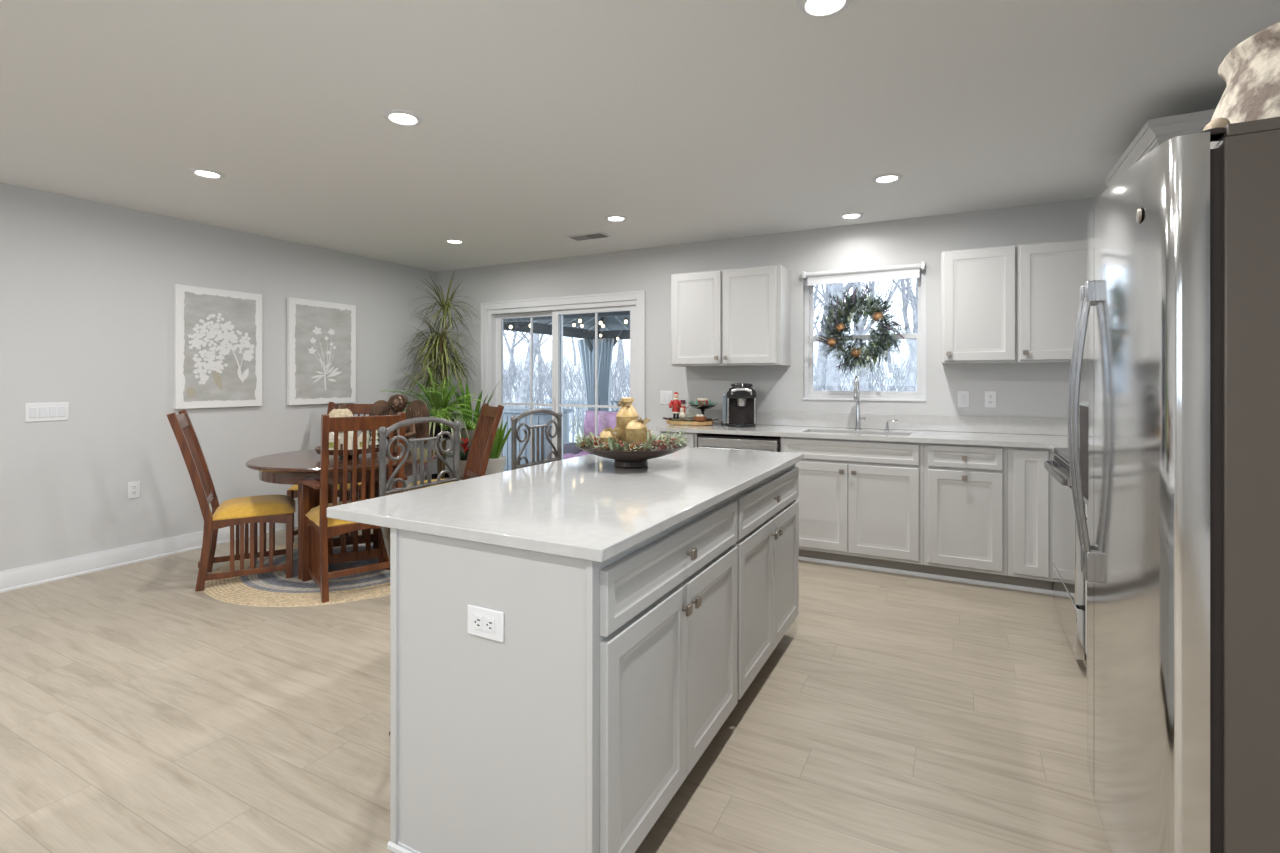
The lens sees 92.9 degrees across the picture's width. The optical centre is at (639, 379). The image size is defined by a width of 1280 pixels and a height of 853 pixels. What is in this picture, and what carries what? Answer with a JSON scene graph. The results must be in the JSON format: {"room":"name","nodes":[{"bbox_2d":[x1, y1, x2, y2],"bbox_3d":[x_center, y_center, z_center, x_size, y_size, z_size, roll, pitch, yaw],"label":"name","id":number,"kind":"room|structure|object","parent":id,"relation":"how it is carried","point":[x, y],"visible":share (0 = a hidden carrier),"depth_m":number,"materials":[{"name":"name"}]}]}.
{"room":"kitchen","nodes":[
{"label":"kitchen","id":0,"kind":"room"},
{"bbox_2d":[0,182,435,570],"bbox_3d":[-4.311,0.048,3.018,0.140,2.485,8.807,0,0,28],"label":"wall","id":1,"kind":"structure","parent":0,"point":[87,287],"depth_m":4.27,"materials":[{"name":"grey paint"}]},
{"bbox_2d":[25,402,68,421],"bbox_3d":[-3.776,0.208,3.874,0.010,0.117,0.206,0,0,28],"label":"light switch","id":2,"kind":"object","parent":1,"relation":"attached to","point":[34,412],"visible":1,"depth_m":3.87,"materials":[{"name":"white plastic"}]},
{"bbox_2d":[128,481,139,498],"bbox_3d":[-3.562,0.778,4.281,0.010,0.117,0.072,0,0,28],"label":"wall outlet","id":3,"kind":"object","parent":1,"relation":"attached to","point":[133,487],"visible":1,"depth_m":4.28,"materials":[{"name":"white plastic"}]},
{"bbox_2d":[0,491,405,592],"bbox_3d":[-4.239,1.228,2.980,0.021,0.125,8.527,0,0,28],"label":"baseboard","id":4,"kind":"structure","parent":1,"relation":"attached to","point":[22,577],"depth_m":4.13,"materials":[{"name":"white paint"}]},
{"bbox_2d":[174,284,261,408],"bbox_3d":[-3.287,-0.241,4.769,0.039,0.923,0.629,0,0,28],"label":"wall picture","id":5,"kind":"object","parent":1,"relation":"attached to","point":[218,332],"visible":1,"depth_m":4.73,"materials":[{"name":"grey paper"}]},
{"bbox_2d":[287,297,355,404],"bbox_3d":[-2.885,-0.241,5.539,0.035,0.931,0.654,0,0,28],"label":"wall picture","id":6,"kind":"object","parent":1,"relation":"attached to","point":[321,335],"visible":1,"depth_m":5.50,"materials":[{"name":"grey paper"}]},
{"bbox_2d":[0,527,1111,852],"bbox_3d":[-1.521,1.320,1.448,6.660,0.060,8.747,0,0,28],"label":"floor","id":7,"kind":"structure","parent":0,"point":[142,710],"depth_m":2.25,"materials":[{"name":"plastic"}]},
{"bbox_2d":[204,532,389,606],"bbox_3d":[-2.050,1.286,4.287,1.680,0.009,1.680,0,0,28],"label":"round rug","id":8,"kind":"object","parent":7,"relation":"on","point":[270,589],"visible":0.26,"depth_m":3.76,"materials":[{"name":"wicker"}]},
{"bbox_2d":[167,409,295,590],"bbox_3d":[-2.640,0.746,3.983,0.669,1.093,0.484,0,0,-30],"label":"dining chair","id":9,"kind":"object","parent":8,"relation":"on","point":[273,509],"visible":1,"depth_m":3.87,"materials":[{"name":"brown wood"}]},
{"bbox_2d":[212,495,295,520],"bbox_3d":[-2.548,0.828,4.035,0.456,0.082,0.458,0,0,-30],"label":"seat cushion","id":10,"kind":"object","parent":9,"relation":"on","point":[261,507],"depth_m":3.90,"materials":[{"name":"yellow fabric"}]},
{"bbox_2d":[246,447,437,579],"bbox_3d":[-2.037,0.912,4.247,1.203,0.755,1.203,0,0,-34],"label":"dining table","id":11,"kind":"object","parent":8,"relation":"on","point":[289,468],"visible":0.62,"depth_m":3.96,"materials":[{"name":"brown wood"}]},
{"bbox_2d":[328,403,352,443],"bbox_3d":[-2.193,0.356,4.460,0.215,0.359,0.212,0,0,28],"label":"figurine","id":12,"kind":"object","parent":11,"relation":"on","point":[340,410],"visible":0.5,"depth_m":4.41,"materials":[{"name":"beige ceramic"}]},
{"bbox_2d":[314,444,378,456],"bbox_3d":[-2.006,0.500,4.219,0.450,0.070,0.450,0,0,28],"label":"wooden tray","id":13,"kind":"object","parent":11,"relation":"on","point":[317,449],"visible":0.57,"depth_m":4.08,"materials":[{"name":"brown wood"}]},
{"bbox_2d":[369,394,429,453],"bbox_3d":[-1.746,0.321,4.386,0.420,0.428,0.205,0,0,-9],"label":"figurine","id":14,"kind":"object","parent":11,"relation":"on","point":[396,403],"visible":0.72,"depth_m":4.40,"materials":[{"name":"brown metal"}]},
{"bbox_2d":[299,412,406,602],"bbox_3d":[-1.812,0.748,3.849,0.608,1.089,0.567,0,0,-39],"label":"armchair","id":15,"kind":"object","parent":8,"relation":"on","point":[323,528],"visible":0.56,"depth_m":3.63,"materials":[{"name":"brown wood"}]},
{"bbox_2d":[305,499,366,526],"bbox_3d":[-1.827,0.828,3.868,0.478,0.082,0.456,0,0,-39],"label":"seat cushion","id":16,"kind":"object","parent":15,"relation":"on","point":[313,516],"depth_m":3.68,"materials":[{"name":"yellow fabric"}]},
{"bbox_2d":[406,403,503,490],"bbox_3d":[-1.462,0.746,4.781,0.669,1.093,0.484,0,0,-30],"label":"dining chair","id":17,"kind":"object","parent":8,"relation":"on","point":[489,418],"visible":0.37,"depth_m":4.86,"materials":[{"name":"brown wood"}]},
{"bbox_2d":[406,478,460,490],"bbox_3d":[-1.554,0.828,4.727,0.456,0.082,0.458,0,0,-30],"label":"seat cushion","id":18,"kind":"object","parent":17,"relation":"on","point":[425,481],"depth_m":4.70,"materials":[{"name":"yellow fabric"}]},
{"bbox_2d":[287,402,372,542],"bbox_3d":[-2.528,0.746,5.085,0.484,1.093,0.669,0,0,0],"label":"dining chair","id":19,"kind":"object","parent":7,"relation":"on","point":[358,409],"visible":0.11,"depth_m":5.04,"materials":[{"name":"brown wood"}]},
{"bbox_2d":[287,482,360,489],"bbox_3d":[-2.527,0.828,4.979,0.458,0.082,0.456,0,0,0],"label":"seat cushion","id":20,"kind":"object","parent":19,"relation":"on","point":[295,487],"depth_m":4.77,"materials":[{"name":"yellow fabric"}]},
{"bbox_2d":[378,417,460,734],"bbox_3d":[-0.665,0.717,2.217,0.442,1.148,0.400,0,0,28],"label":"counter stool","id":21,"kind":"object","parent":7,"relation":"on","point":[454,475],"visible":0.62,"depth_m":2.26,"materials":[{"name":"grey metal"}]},
{"bbox_2d":[396,270,479,479],"bbox_3d":[-2.018,0.088,6.103,0.852,2.404,0.761,0,0,35],"label":"dracaena plant","id":22,"kind":"object","parent":7,"relation":"on","point":[443,354],"visible":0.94,"depth_m":6.07,"materials":[{"name":"green plant"}]},
{"bbox_2d":[427,437,453,479],"bbox_3d":[-1.833,0.909,5.557,0.291,0.754,0.302,0,0,28],"label":"plant stand","id":23,"kind":"object","parent":7,"relation":"on","point":[447,438],"visible":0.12,"depth_m":5.56,"materials":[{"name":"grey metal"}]},
{"bbox_2d":[380,366,482,439],"bbox_3d":[-1.888,0.229,5.518,0.902,0.708,0.992,0,0,-18],"label":"fern plant","id":24,"kind":"object","parent":23,"relation":"on","point":[435,429],"visible":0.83,"depth_m":5.47,"materials":[{"name":"green plant"}]},
{"bbox_2d":[450,375,500,454],"bbox_3d":[-1.674,0.609,5.994,0.459,1.363,0.426,0,0,28],"label":"plant","id":25,"kind":"object","parent":7,"relation":"on","point":[470,430],"visible":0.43,"depth_m":5.93,"materials":[{"name":"green plant"}]},
{"bbox_2d":[387,528,596,852],"bbox_3d":[-0.396,0.850,1.533,0.658,0.888,0.034,0,0,28],"label":"island end panel","id":26,"kind":"object","parent":7,"relation":"on","point":[493,744],"visible":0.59,"depth_m":1.52,"materials":[{"name":"grey paint"}]},
{"bbox_2d":[467,604,503,641],"bbox_3d":[-0.389,0.611,1.523,0.118,0.075,0.010,0,0,28],"label":"wall outlet","id":27,"kind":"object","parent":26,"relation":"attached to","point":[487,623],"visible":1,"depth_m":1.52,"materials":[{"name":"white plastic"}]},
{"bbox_2d":[474,614,482,629],"bbox_3d":[-0.407,0.611,1.530,0.028,0.034,0.005,0,0,28],"label":"receptacle","id":28,"kind":"object","parent":27,"relation":"attached to","point":[478,618],"depth_m":1.53,"materials":[{"name":"white plastic"}]},
{"bbox_2d":[485,617,494,632],"bbox_3d":[-0.372,0.611,1.512,0.028,0.034,0.005,0,0,28],"label":"receptacle","id":29,"kind":"object","parent":27,"relation":"attached to","point":[489,621],"depth_m":1.51,"materials":[{"name":"white plastic"}]},
{"bbox_2d":[511,409,561,469],"bbox_3d":[-0.334,0.717,2.848,0.442,1.148,0.400,0,0,28],"label":"counter stool","id":30,"kind":"object","parent":7,"relation":"on","point":[515,461],"visible":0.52,"depth_m":2.90,"materials":[{"name":"grey metal"}]},
{"bbox_2d":[597,496,736,852],"bbox_3d":[-0.131,0.848,1.951,0.667,0.883,0.949,0,0,28],"label":"base cabinet","id":31,"kind":"object","parent":7,"relation":"on","point":[667,602],"visible":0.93,"depth_m":1.65,"materials":[{"name":"grey paint"}]},
{"bbox_2d":[327,447,803,562],"bbox_3d":[-0.044,0.391,2.435,0.945,0.030,1.970,0,0,28],"label":"countertop","id":32,"kind":"structure","parent":31,"relation":"on","point":[586,507],"depth_m":1.87,"materials":[{"name":"white stone"}]},
{"bbox_2d":[575,442,686,467],"bbox_3d":[-0.039,0.329,2.636,0.484,0.094,0.484,0,0,28],"label":"pedestal bowl","id":33,"kind":"object","parent":32,"relation":"on","point":[623,459],"visible":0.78,"depth_m":2.49,"materials":[{"name":"brown ceramic"}]},
{"bbox_2d":[599,426,618,450],"bbox_3d":[-0.136,0.260,2.618,0.072,0.125,0.093,0,0,-25],"label":"jar","id":34,"kind":"object","parent":33,"relation":"in","point":[606,432],"visible":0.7,"depth_m":2.60,"materials":[{"name":"gold metal"}]},
{"bbox_2d":[616,397,638,450],"bbox_3d":[-0.056,0.201,2.702,0.103,0.242,0.103,0,0,28],"label":"jar","id":35,"kind":"object","parent":33,"relation":"in","point":[627,412],"visible":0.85,"depth_m":2.67,"materials":[{"name":"gold metal"}]},
{"bbox_2d":[582,434,677,450],"bbox_3d":[-0.066,0.270,2.588,0.445,0.047,0.330,0,0,28],"label":"berry sprays","id":36,"kind":"object","parent":33,"relation":"in","point":[663,447],"visible":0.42,"depth_m":2.50,"materials":[{"name":"plant"}]},
{"bbox_2d":[570,406,700,450],"bbox_3d":[-0.030,0.208,2.623,0.573,0.188,0.518,0,0,28],"label":"greenery garland","id":37,"kind":"object","parent":33,"relation":"on","point":[611,444],"visible":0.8,"depth_m":2.53,"materials":[{"name":"green plant"}]},
{"bbox_2d":[626,417,650,450],"bbox_3d":[-0.012,0.240,2.599,0.094,0.165,0.111,0,0,-23],"label":"jar","id":38,"kind":"object","parent":33,"relation":"in","point":[636,430],"visible":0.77,"depth_m":2.57,"materials":[{"name":"gold metal"}]},
{"bbox_2d":[660,431,706,446],"bbox_3d":[0.426,0.848,4.966,0.309,0.882,0.647,0,0,28],"label":"base cabinet","id":39,"kind":"object","parent":7,"relation":"on","point":[692,437],"visible":0.05,"depth_m":4.67,"materials":[{"name":"grey paint"}]},
{"bbox_2d":[697,433,780,451],"bbox_3d":[0.839,0.860,4.724,0.640,0.860,0.650,0,0,28],"label":"dishwasher","id":40,"kind":"object","parent":7,"relation":"on","point":[718,441],"visible":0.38,"depth_m":4.49,"materials":[{"name":"grey metal"}]},
{"bbox_2d":[733,464,798,699],"bbox_3d":[0.312,0.848,2.793,0.667,0.883,0.945,0,0,28],"label":"base cabinet","id":41,"kind":"object","parent":7,"relation":"on","point":[767,544],"visible":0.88,"depth_m":2.55,"materials":[{"name":"grey paint"}]},
{"bbox_2d":[781,437,923,572],"bbox_3d":[1.545,0.848,4.378,0.927,0.882,0.647,0,0,28],"label":"base cabinet","id":42,"kind":"object","parent":7,"relation":"on","point":[861,501],"visible":0.83,"depth_m":4.08,"materials":[{"name":"grey paint"}]},
{"bbox_2d":[656,423,1079,451],"bbox_3d":[1.635,0.391,4.185,3.218,0.030,0.920,0,0,28],"label":"countertop","id":43,"kind":"structure","parent":42,"relation":"on","point":[917,436],"depth_m":4.19,"materials":[{"name":"white stone"}]},
{"bbox_2d":[663,417,717,425],"bbox_3d":[0.413,0.348,5.048,0.490,0.055,0.254,0,0,25],"label":"tray","id":44,"kind":"object","parent":43,"relation":"on","point":[709,421],"visible":0.77,"depth_m":4.94,"materials":[{"name":"brown wood"}]},
{"bbox_2d":[669,391,680,418],"bbox_3d":[0.301,0.215,5.102,0.124,0.234,0.067,0,0,11],"label":"figurine","id":45,"kind":"object","parent":44,"relation":"on","point":[673,404],"visible":1,"depth_m":5.09,"materials":[{"name":"red ceramic"}]},
{"bbox_2d":[686,400,718,418],"bbox_3d":[0.524,0.252,5.039,0.280,0.163,0.273,0,0,28],"label":"black compote","id":46,"kind":"object","parent":44,"relation":"on","point":[710,405],"visible":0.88,"depth_m":4.97,"materials":[{"name":"black"}]},
{"bbox_2d":[723,383,755,426],"bbox_3d":[0.797,0.202,4.879,0.267,0.348,0.311,0,0,11],"label":"coffee maker","id":47,"kind":"object","parent":43,"relation":"on","point":[739,403],"visible":1,"depth_m":4.84,"materials":[{"name":"black plastic"}]},
{"bbox_2d":[727,422,755,426],"bbox_3d":[0.810,0.359,4.847,0.224,0.034,0.224,0,0,11],"label":"drip tray","id":48,"kind":"object","parent":47,"relation":"on","point":[731,424],"depth_m":4.76,"materials":[{"name":"black"}]},
{"bbox_2d":[854,376,865,429],"bbox_3d":[1.619,0.175,4.487,0.087,0.402,0.157,0,0,28],"label":"kitchen faucet","id":49,"kind":"object","parent":43,"relation":"on","point":[859,419],"visible":1,"depth_m":4.52,"materials":[{"name":"silver metal"}]},
{"bbox_2d":[799,556,1052,594],"bbox_3d":[1.337,1.279,4.249,2.590,0.022,0.018,0,0,28],"label":"trim","id":50,"kind":"structure","parent":7,"relation":"on","point":[979,582],"depth_m":3.95,"materials":[{"name":"white paint"}]},
{"bbox_2d":[924,443,1006,583],"bbox_3d":[2.160,0.848,4.054,0.462,0.882,0.647,0,0,28],"label":"base cabinet","id":51,"kind":"object","parent":7,"relation":"on","point":[965,486],"visible":0.98,"depth_m":3.80,"materials":[{"name":"grey paint"}]},
{"bbox_2d":[1007,447,1053,589],"bbox_3d":[2.743,0.848,3.762,0.840,0.883,0.621,0,0,28],"label":"base cabinet","id":52,"kind":"object","parent":7,"relation":"on","point":[1030,563],"visible":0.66,"depth_m":3.64,"materials":[{"name":"grey paint"}]},
{"bbox_2d":[1044,447,1086,668],"bbox_3d":[2.351,0.816,2.855,0.698,0.888,0.757,0,0,28],"label":"range","id":53,"kind":"object","parent":7,"relation":"on","point":[1068,579],"visible":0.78,"depth_m":2.88,"materials":[{"name":"silver metal"}]},
{"bbox_2d":[1054,447,1079,461],"bbox_3d":[2.374,0.384,2.843,0.645,0.023,0.757,0,0,28],"label":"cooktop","id":54,"kind":"object","parent":53,"relation":"in","point":[1061,454],"depth_m":3.13,"materials":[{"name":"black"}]},
{"bbox_2d":[1085,503,1086,654],"bbox_3d":[2.033,0.848,2.196,0.647,0.883,0.690,0,0,28],"label":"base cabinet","id":55,"kind":"object","parent":7,"relation":"on","point":[1085,503],"visible":0.02,"depth_m":2.60,"materials":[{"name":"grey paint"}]},
{"bbox_2d":[1067,117,1279,852],"bbox_3d":[1.568,0.389,1.514,0.804,1.802,0.910,0,0,28],"label":"refrigerator","id":56,"kind":"object","parent":7,"relation":"on","point":[1176,471],"visible":1,"depth_m":1.24,"materials":[{"name":"silver metal"}]},
{"bbox_2d":[1203,117,1229,130],"bbox_3d":[1.292,-0.545,1.371,0.047,0.048,0.227,0,0,37],"label":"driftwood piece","id":57,"kind":"object","parent":56,"relation":"on","point":[1218,122],"visible":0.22,"depth_m":1.29,"materials":[{"name":"beige wood"}]},
{"bbox_2d":[1211,22,1279,123],"bbox_3d":[1.601,-0.642,1.405,0.420,0.307,0.419,0,0,28],"label":"urn","id":58,"kind":"object","parent":56,"relation":"on","point":[1250,71],"visible":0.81,"depth_m":1.40,"materials":[{"name":"beige ceramic"}]},
{"bbox_3d":[-1.568,1.079,5.444,0.227,0.414,0.234,0,0,28],"label":"plant stand","id":59,"kind":"object","parent":7,"relation":"on","visible":0},
{"bbox_2d":[437,437,470,476],"bbox_3d":[-1.588,0.693,5.462,0.486,0.350,0.455,0,0,-5],"label":"plant","id":60,"kind":"object","parent":59,"relation":"on","point":[463,458],"visible":0.39,"depth_m":5.42,"materials":[{"name":"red plant"}]},
{"bbox_3d":[-1.346,1.089,5.584,0.270,0.394,0.279,0,0,28],"label":"plant stand","id":61,"kind":"object","parent":7,"relation":"on","visible":0},
{"bbox_2d":[461,419,510,474],"bbox_3d":[-1.380,0.619,5.615,0.620,0.539,0.446,0,0,28],"label":"snake plant","id":62,"kind":"object","parent":61,"relation":"on","point":[496,463],"visible":0.5,"depth_m":5.51,"materials":[{"name":"green plant"}]},
{"bbox_2d":[0,0,1279,271],"bbox_3d":[-1.479,-1.235,1.528,6.660,0.080,8.927,0,0,28],"label":"ceiling","id":63,"kind":"structure","parent":0,"point":[688,121],"depth_m":2.68,"materials":[{"name":"white paint"}]},
{"bbox_2d":[189,168,225,178],"bbox_3d":[-2.507,-1.190,3.525,0.176,0.010,0.176,0,0,28],"label":"recessed light","id":64,"kind":"object","parent":63,"relation":"in","point":[213,174],"visible":1,"depth_m":3.52,"materials":[{"name":"white paint"}]},
{"bbox_2d":[382,109,422,125],"bbox_3d":[-1.081,-1.190,2.774,0.176,0.010,0.176,0,0,28],"label":"recessed light","id":65,"kind":"object","parent":63,"relation":"in","point":[403,117],"visible":1,"depth_m":2.77,"materials":[{"name":"white paint"}]},
{"bbox_2d":[566,232,610,240],"bbox_3d":[-0.427,-1.188,5.072,0.340,0.012,0.170,0,0,28],"label":"ceiling vent","id":66,"kind":"object","parent":63,"relation":"in","point":[596,235],"visible":1,"depth_m":5.04,"materials":[{"name":"grey metal"}]},
{"bbox_2d":[796,0,852,17],"bbox_3d":[0.585,-1.190,1.921,0.176,0.010,0.176,0,0,28],"label":"recessed light","id":67,"kind":"object","parent":63,"relation":"in","point":[809,8],"visible":1,"depth_m":1.94,"materials":[{"name":"white paint"}]},
{"bbox_2d":[839,212,863,218],"bbox_3d":[1.541,-1.190,4.432,0.176,0.010,0.176,0,0,28],"label":"recessed light","id":68,"kind":"object","parent":63,"relation":"in","point":[850,215],"visible":1,"depth_m":4.43,"materials":[{"name":"white paint"}]},
{"bbox_2d":[871,173,902,182],"bbox_3d":[1.467,-1.190,3.610,0.176,0.010,0.176,0,0,28],"label":"recessed light","id":69,"kind":"object","parent":63,"relation":"in","point":[889,177],"visible":1,"depth_m":3.59,"materials":[{"name":"white paint"}]},
{"bbox_2d":[436,197,1098,472],"bbox_3d":[0.539,0.048,5.363,6.260,2.485,0.140,0,0,28],"label":"wall","id":70,"kind":"structure","parent":0,"point":[1023,389],"depth_m":4.90,"materials":[{"name":"grey paint"}]},
{"bbox_2d":[488,300,636,465],"bbox_3d":[-0.780,0.280,6.058,1.796,2.019,0.139,0,0,28],"label":"door","id":71,"kind":"structure","parent":70,"relation":"in","point":[495,317],"depth_m":6.07,"materials":[{"name":"white paint"}]},
{"bbox_2d":[480,290,644,419],"bbox_3d":[-0.818,0.241,5.985,1.952,2.098,0.022,0,0,28],"label":"trim","id":72,"kind":"structure","parent":70,"relation":"attached to","point":[639,296],"depth_m":5.83,"materials":[{"name":"white paint"}]},
{"bbox_2d":[660,391,671,403],"bbox_3d":[0.234,0.162,5.439,0.118,0.117,0.010,0,0,28],"label":"light switch","id":73,"kind":"object","parent":70,"relation":"attached to","point":[665,396],"visible":0.91,"depth_m":5.44,"materials":[{"name":"white plastic"}]},
{"bbox_2d":[671,265,790,366],"bbox_3d":[0.728,-0.494,4.984,0.927,0.768,0.350,0,0,28],"label":"upper cabinet","id":74,"kind":"object","parent":70,"relation":"attached to","point":[739,316],"visible":1,"depth_m":4.83,"materials":[{"name":"grey paint"}]},
{"bbox_2d":[803,267,925,401],"bbox_3d":[1.731,-0.336,4.723,0.893,0.999,0.142,0,0,28],"label":"window","id":75,"kind":"structure","parent":70,"relation":"in","point":[810,394],"depth_m":4.67,"materials":[{"name":"white paint"}]},
{"bbox_2d":[814,285,908,376],"bbox_3d":[1.653,-0.374,4.557,0.712,0.722,0.188,0,0,29],"label":"wreath","id":76,"kind":"object","parent":75,"relation":"hanging from","point":[876,348],"visible":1,"depth_m":4.56,"materials":[{"name":"green plant"}]},
{"bbox_2d":[802,261,924,285],"bbox_3d":[1.690,-0.801,4.647,0.884,0.113,0.055,0,0,28],"label":"roller blind","id":77,"kind":"object","parent":75,"relation":"attached to","point":[908,271],"visible":1,"depth_m":4.63,"materials":[{"name":"white fabric"}]},
{"bbox_2d":[688,409,1079,435],"bbox_3d":[1.636,0.319,4.185,3.219,0.114,0.921,0,0,28],"label":"backsplash","id":78,"kind":"structure","parent":70,"relation":"attached to","point":[979,424],"depth_m":4.48,"materials":[{"name":"white stone"}]},
{"bbox_2d":[958,391,968,407],"bbox_3d":[2.311,0.143,4.346,0.072,0.117,0.010,0,0,28],"label":"light switch","id":79,"kind":"object","parent":70,"relation":"attached to","point":[963,396],"visible":1,"depth_m":4.34,"materials":[{"name":"white plastic"}]},
{"bbox_2d":[941,245,1015,363],"bbox_3d":[2.304,-0.490,4.155,0.435,0.760,0.350,0,0,28],"label":"upper cabinet","id":80,"kind":"object","parent":70,"relation":"attached to","point":[978,286],"visible":1,"depth_m":4.03,"materials":[{"name":"grey paint"}]},
{"bbox_2d":[985,391,995,407],"bbox_3d":[2.460,0.141,4.268,0.072,0.117,0.010,0,0,28],"label":"wall outlet","id":81,"kind":"object","parent":70,"relation":"attached to","point":[990,396],"visible":1,"depth_m":4.27,"materials":[{"name":"white plastic"}]},
{"bbox_2d":[1015,239,1086,362],"bbox_3d":[2.708,-0.490,3.943,0.477,0.760,0.350,0,0,28],"label":"upper cabinet","id":82,"kind":"object","parent":70,"relation":"attached to","point":[1050,276],"visible":0.59,"depth_m":3.85,"materials":[{"name":"grey paint"}]},
{"bbox_3d":[1.353,0.048,0.038,0.140,2.485,8.807,0,0,28],"label":"wall","id":83,"kind":"structure","parent":0,"visible":0},
{"bbox_2d":[1105,109,1214,185],"bbox_3d":[2.494,-0.755,2.808,0.415,0.650,0.852,0,0,28],"label":"upper cabinet","id":84,"kind":"object","parent":83,"relation":"attached to","point":[1156,131],"visible":0.15,"depth_m":2.53,"materials":[{"name":"grey paint"}]},
{"label":"outside","id":85,"kind":"structure","parent":0,"visible":0},
{"bbox_3d":[-0.517,1.400,8.790,5.300,0.100,4.923,0,0,28],"label":"deck","id":86,"kind":"object","parent":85,"visible":0},
{"bbox_2d":[503,407,572,471],"bbox_3d":[-1.906,0.868,8.189,2.000,0.965,0.600,0,0,28],"label":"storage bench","id":87,"kind":"object","parent":86,"relation":"on","point":[508,412],"visible":0.2,"depth_m":7.69,"materials":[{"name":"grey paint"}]},
{"bbox_2d":[503,311,629,410],"bbox_3d":[-0.022,-0.210,8.656,4.048,3.120,4.048,0,0,28],"label":"gazebo","id":88,"kind":"object","parent":86,"relation":"on","point":[613,321],"visible":0.09,"depth_m":10.26,"materials":[{"name":"grey metal"}]},
{"bbox_2d":[577,338,613,410],"bbox_3d":[-0.797,0.155,10.792,0.780,1.752,0.079,0,0,28],"label":"curtain","id":89,"kind":"object","parent":88,"relation":"hanging from","point":[605,345],"visible":0.62,"depth_m":10.74,"materials":[{"name":"blue fabric"}]},
{"bbox_2d":[546,411,617,462],"bbox_3d":[-0.570,0.867,7.060,0.800,0.968,0.708,0,0,42],"label":"patio chair","id":90,"kind":"object","parent":86,"relation":"on","point":[569,450],"visible":0.21,"depth_m":7.22,"materials":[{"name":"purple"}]},
{"bbox_2d":[563,451,589,459],"bbox_3d":[-0.593,0.916,7.035,0.680,0.127,0.600,0,0,42],"label":"seat cushion","id":91,"kind":"object","parent":90,"relation":"on","point":[566,454],"depth_m":7.08,"materials":[{"name":"purple fabric"}]},
{"bbox_2d":[581,411,617,451],"bbox_3d":[-0.445,0.693,7.198,0.720,0.616,0.189,0,0,42],"label":"cushion","id":92,"kind":"object","parent":90,"relation":"on","point":[589,421],"depth_m":7.26,"materials":[{"name":"purple fabric"}]},
{"bbox_2d":[546,399,620,442],"bbox_3d":[0.515,0.820,10.752,5.300,0.860,0.070,0,0,28],"label":"deck railing","id":93,"kind":"object","parent":86,"relation":"on","point":[549,400],"visible":0.08,"depth_m":11.64,"materials":[{"name":"grey paint"}]},
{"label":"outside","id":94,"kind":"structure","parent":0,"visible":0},
{"bbox_2d":[503,328,916,441],"bbox_3d":[18.670,-1.222,35.489,120.000,6.035,70.000,0,0,28],"label":"yard","id":95,"kind":"structure","parent":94,"point":[519,351],"depth_m":41.56,"materials":[{"name":"white snow"}]},
{"bbox_2d":[507,331,528,397],"bbox_3d":[-5.481,-5.152,30.219,8.489,12.795,6.846,0,0,32],"label":"bare tree","id":96,"kind":"object","parent":95,"relation":"on","point":[515,335],"visible":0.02,"depth_m":29.35,"materials":[{"name":"grey plant"}]},
{"bbox_2d":[516,333,539,406],"bbox_3d":[-0.330,-6.385,18.925,11.154,16.821,9.982,0,0,-33],"label":"bare tree","id":97,"kind":"object","parent":95,"relation":"on","point":[525,382],"visible":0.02,"depth_m":18.37,"materials":[{"name":"grey plant"}]},
{"bbox_2d":[512,331,551,403],"bbox_3d":[-5.214,-4.984,25.943,6.966,13.019,8.637,0,0,10],"label":"bare tree","id":98,"kind":"object","parent":95,"relation":"on","point":[541,360],"visible":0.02,"depth_m":25.60,"materials":[{"name":"grey plant"}]},
{"bbox_2d":[618,339,624,381],"bbox_3d":[-1.896,-7.285,32.949,8.811,15.527,10.377,0,0,-37],"label":"bare tree","id":99,"kind":"object","parent":95,"relation":"on","point":[620,342],"visible":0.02,"depth_m":31.85,"materials":[{"name":"grey plant"}]},
{"bbox_2d":[503,342,916,435],"bbox_3d":[0.772,-0.108,25.073,31.459,3.826,16.613,0,0,28],"label":"brush","id":100,"kind":"object","parent":95,"relation":"on","point":[617,392],"visible":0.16,"depth_m":24.04,"materials":[{"name":"grey plant"}]},
{"bbox_2d":[826,283,852,390],"bbox_3d":[3.954,-6.499,12.720,9.731,17.149,11.461,0,0,27],"label":"bare tree","id":101,"kind":"object","parent":95,"relation":"on","point":[833,375],"visible":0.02,"depth_m":13.96,"materials":[{"name":"grey plant"}]},
{"bbox_2d":[814,282,864,390],"bbox_3d":[6.371,-4.449,20.905,7.897,11.893,7.330,0,0,-42],"label":"bare tree","id":102,"kind":"object","parent":95,"relation":"on","point":[819,358],"visible":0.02,"depth_m":19.86,"materials":[{"name":"grey plant"}]},
{"bbox_2d":[814,281,882,335],"bbox_3d":[7.819,-4.411,24.787,6.452,10.468,6.951,0,0,-39],"label":"bare tree","id":103,"kind":"object","parent":95,"relation":"on","point":[817,286],"visible":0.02,"depth_m":24.88,"materials":[{"name":"grey plant"}]},
{"bbox_2d":[847,279,901,390],"bbox_3d":[4.116,-4.233,14.254,8.335,12.472,7.077,0,0,34],"label":"bare tree","id":104,"kind":"object","parent":95,"relation":"on","point":[863,380],"visible":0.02,"depth_m":13.67,"materials":[{"name":"grey plant"}]},
{"bbox_2d":[862,278,917,378],"bbox_3d":[7.372,-3.585,16.231,7.277,10.968,5.869,0,0,12],"label":"bare tree","id":105,"kind":"object","parent":95,"relation":"on","point":[904,307],"visible":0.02,"depth_m":16.02,"materials":[{"name":"grey plant"}]},
{"bbox_2d":[892,278,917,391],"bbox_3d":[7.396,-4.389,15.385,8.528,12.842,7.915,0,0,-21],"label":"bare tree","id":106,"kind":"object","parent":95,"relation":"on","point":[912,365],"visible":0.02,"depth_m":14.50,"materials":[{"name":"grey plant"}]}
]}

